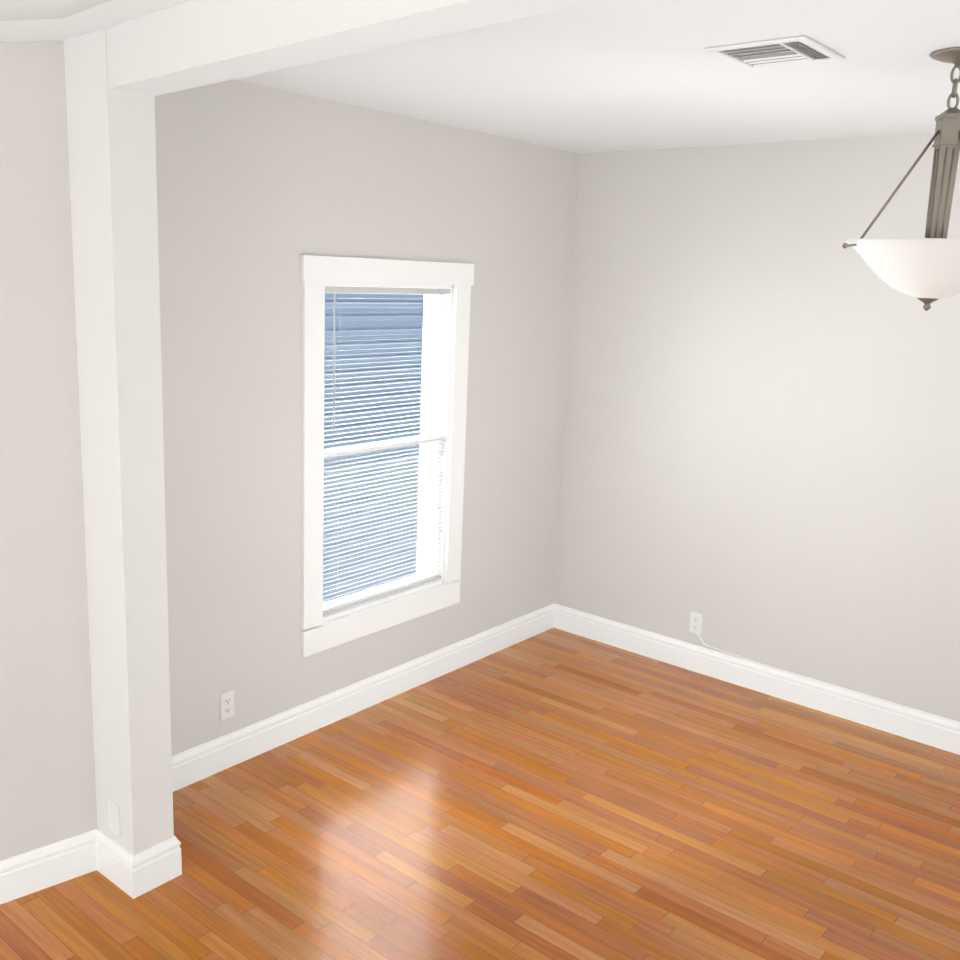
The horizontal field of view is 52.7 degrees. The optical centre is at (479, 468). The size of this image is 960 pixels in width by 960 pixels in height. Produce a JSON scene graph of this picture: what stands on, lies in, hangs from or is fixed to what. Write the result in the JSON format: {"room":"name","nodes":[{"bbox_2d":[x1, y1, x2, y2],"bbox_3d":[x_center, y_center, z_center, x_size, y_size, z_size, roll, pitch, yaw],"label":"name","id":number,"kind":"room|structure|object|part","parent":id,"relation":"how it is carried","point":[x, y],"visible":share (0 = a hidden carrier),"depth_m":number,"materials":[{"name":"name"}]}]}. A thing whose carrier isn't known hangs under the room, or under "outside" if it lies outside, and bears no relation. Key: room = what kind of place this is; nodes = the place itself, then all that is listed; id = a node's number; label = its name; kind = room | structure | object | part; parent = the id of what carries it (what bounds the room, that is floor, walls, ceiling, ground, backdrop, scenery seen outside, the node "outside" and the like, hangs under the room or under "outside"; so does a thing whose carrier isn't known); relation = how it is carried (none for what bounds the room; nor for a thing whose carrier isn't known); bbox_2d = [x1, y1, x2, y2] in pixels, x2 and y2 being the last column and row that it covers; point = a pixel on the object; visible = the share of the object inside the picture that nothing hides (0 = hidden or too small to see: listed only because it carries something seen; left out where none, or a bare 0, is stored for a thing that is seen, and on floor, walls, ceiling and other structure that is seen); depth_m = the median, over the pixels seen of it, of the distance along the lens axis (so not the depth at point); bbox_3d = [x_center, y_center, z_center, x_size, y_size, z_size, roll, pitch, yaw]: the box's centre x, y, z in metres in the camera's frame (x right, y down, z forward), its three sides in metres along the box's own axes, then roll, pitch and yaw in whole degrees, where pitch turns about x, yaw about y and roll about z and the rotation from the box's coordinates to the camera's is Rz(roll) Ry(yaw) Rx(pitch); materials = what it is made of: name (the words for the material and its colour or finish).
{"room":"empty living room","nodes":[
{"label":"empty living room","id":0,"kind":"room"},
{"bbox_2d":[0,41,97,860],"bbox_3d":[-3.058,0.195,1.730,4.720,2.850,0.200,-7,15,-40],"label":"wall","id":1,"kind":"structure","parent":0,"point":[47,781],"depth_m":3.02,"materials":[{"name":"paint"}]},
{"bbox_2d":[0,829,107,903],"bbox_3d":[-3.042,1.539,1.914,0.798,0.145,4.450,11,14,38],"label":"baseboard","id":2,"kind":"structure","parent":1,"relation":"attached to","point":[86,853],"depth_m":3.25,"materials":[{"name":"white wood"}]},
{"bbox_2d":[0,0,189,41],"bbox_3d":[-1.387,-0.348,-0.107,4.600,1.152,6.900,-9,16,-44],"label":"ceiling","id":3,"kind":"structure","parent":0,"point":[40,20],"depth_m":2.44,"materials":[{"name":"white paint"}]},
{"bbox_2d":[64,29,173,854],"bbox_3d":[-1.316,0.020,3.238,0.690,2.736,0.150,11,14,38],"label":"pilaster","id":4,"kind":"object","parent":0,"point":[112,167],"visible":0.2,"depth_m":3.00,"materials":[{"name":"white paint"}]},
{"bbox_2d":[107,799,119,836],"bbox_3d":[-1.233,1.175,3.257,0.070,0.115,0.006,11,14,38],"label":"outlet","id":5,"kind":"object","parent":4,"relation":"attached to","point":[113,819],"visible":1,"depth_m":3.25,"materials":[{"name":"white plastic"}]},
{"bbox_2d":[108,836,181,880],"bbox_3d":[-1.212,1.299,3.474,0.461,0.145,0.017,11,14,38],"label":"baseboard","id":6,"kind":"structure","parent":4,"relation":"attached to","point":[164,858],"depth_m":3.29,"materials":[{"name":"white wood"}]},
{"bbox_2d":[106,0,604,95],"bbox_3d":[0.607,-0.855,1.187,0.143,0.300,6.050,-9,16,-44],"label":"header beam","id":7,"kind":"structure","parent":0,"point":[190,44],"depth_m":2.21,"materials":[{"name":"white paint"}]},
{"bbox_2d":[154,79,578,755],"bbox_3d":[-0.538,-0.265,4.525,0.200,2.850,3.000,11,14,38],"label":"wall","id":8,"kind":"structure","parent":0,"point":[260,189],"depth_m":4.09,"materials":[{"name":"paint"}]},
{"bbox_2d":[220,690,234,720],"bbox_3d":[-1.052,0.987,4.033,0.008,0.115,0.070,11,14,38],"label":"outlet","id":9,"kind":"object","parent":8,"relation":"attached to","point":[227,710],"visible":1,"depth_m":4.03,"materials":[{"name":"white plastic"}]},
{"bbox_2d":[172,603,555,791],"bbox_3d":[-0.496,1.075,4.734,0.017,0.145,2.900,11,14,38],"label":"baseboard","id":10,"kind":"structure","parent":8,"relation":"attached to","point":[190,766],"depth_m":4.55,"materials":[{"name":"white wood"}]},
{"bbox_2d":[300,255,473,656],"bbox_3d":[-0.451,-0.092,4.566,0.116,1.750,1.084,11,14,38],"label":"window","id":11,"kind":"structure","parent":8,"relation":"in","point":[320,631],"depth_m":4.55,"materials":[{"name":"white wood"}]},
{"bbox_3d":[-0.469,-0.107,4.579,0.028,1.420,0.754,11,14,38],"label":"glass","id":12,"kind":"part","parent":11,"relation":"part of","materials":[{"name":"clear glass"}]},
{"bbox_3d":[-0.469,-0.107,4.579,0.048,1.480,0.814,11,14,38],"label":"window sash","id":13,"kind":"part","parent":11,"relation":"part of","materials":[{"name":"white wood"}]},
{"bbox_2d":[323,286,450,614],"bbox_3d":[-0.432,-0.105,4.548,0.038,1.466,0.806,11,14,38],"label":"window blind","id":14,"kind":"object","parent":11,"relation":"attached to","point":[334,289],"visible":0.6,"depth_m":4.54,"materials":[{"name":"grey"}]},
{"bbox_2d":[0,627,959,959],"bbox_3d":[0.037,1.877,1.500,6.300,0.120,8.000,11,14,38],"label":"floor","id":15,"kind":"structure","parent":0,"point":[554,795],"depth_m":3.66,"materials":[{"name":"brown wood"}]},
{"bbox_2d":[234,0,959,153],"bbox_3d":[1.539,-1.166,2.363,5.800,0.120,3.800,11,14,38],"label":"ceiling","id":16,"kind":"structure","parent":0,"point":[614,75],"depth_m":3.30,"materials":[{"name":"white paint"}]},
{"bbox_2d":[704,35,844,69],"bbox_3d":[0.874,-1.251,2.859,0.305,0.058,0.315,11,14,38],"label":"ceiling vent","id":17,"kind":"object","parent":16,"relation":"in","point":[786,51],"visible":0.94,"depth_m":2.86,"materials":[{"name":"white metal"}]},
{"bbox_2d":[842,47,959,310],"bbox_3d":[1.369,-0.835,2.855,0.509,0.733,0.522,11,14,38],"label":"pendant light","id":18,"kind":"object","parent":16,"relation":"hanging from","point":[926,270],"visible":1,"depth_m":2.81,"materials":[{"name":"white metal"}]},
{"bbox_3d":[1.351,-0.592,2.898,0.504,0.166,0.504,11,14,38],"label":"lamp shade","id":19,"kind":"part","parent":18,"relation":"part of","materials":[{"name":"white glass"}]},
{"bbox_2d":[554,133,959,721],"bbox_3d":[2.636,-0.036,4.001,5.800,2.850,0.200,11,14,38],"label":"wall","id":20,"kind":"structure","parent":0,"point":[761,452],"depth_m":4.83,"materials":[{"name":"paint"}]},
{"bbox_2d":[689,611,702,634],"bbox_3d":[1.169,0.836,5.244,0.070,0.115,0.008,11,14,38],"label":"electrical outlet","id":21,"kind":"object","parent":20,"relation":"attached to","point":[695,622],"visible":1,"depth_m":5.24,"materials":[{"name":"white plastic"}]},
{"bbox_2d":[556,604,959,754],"bbox_3d":[2.515,1.302,4.183,5.400,0.145,0.017,11,14,38],"label":"baseboard","id":22,"kind":"structure","parent":20,"relation":"attached to","point":[941,733],"depth_m":4.99,"materials":[{"name":"white wood"}]},
{"bbox_2d":[697,633,959,722],"bbox_3d":[2.652,1.223,4.053,3.852,0.070,0.012,11,14,38],"label":"cable","id":23,"kind":"object","parent":22,"relation":"on","point":[828,683],"visible":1,"depth_m":4.79,"materials":[{"name":"white plastic"}]},
{"label":"outside","id":24,"kind":"structure","parent":0,"visible":0},
{"bbox_2d":[323,293,423,602],"bbox_3d":[-2.575,-0.480,6.862,0.100,4.200,8.000,11,14,38],"label":"house","id":25,"kind":"structure","parent":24,"point":[393,324],"depth_m":8.80,"materials":[{"name":"blue"}]}
]}

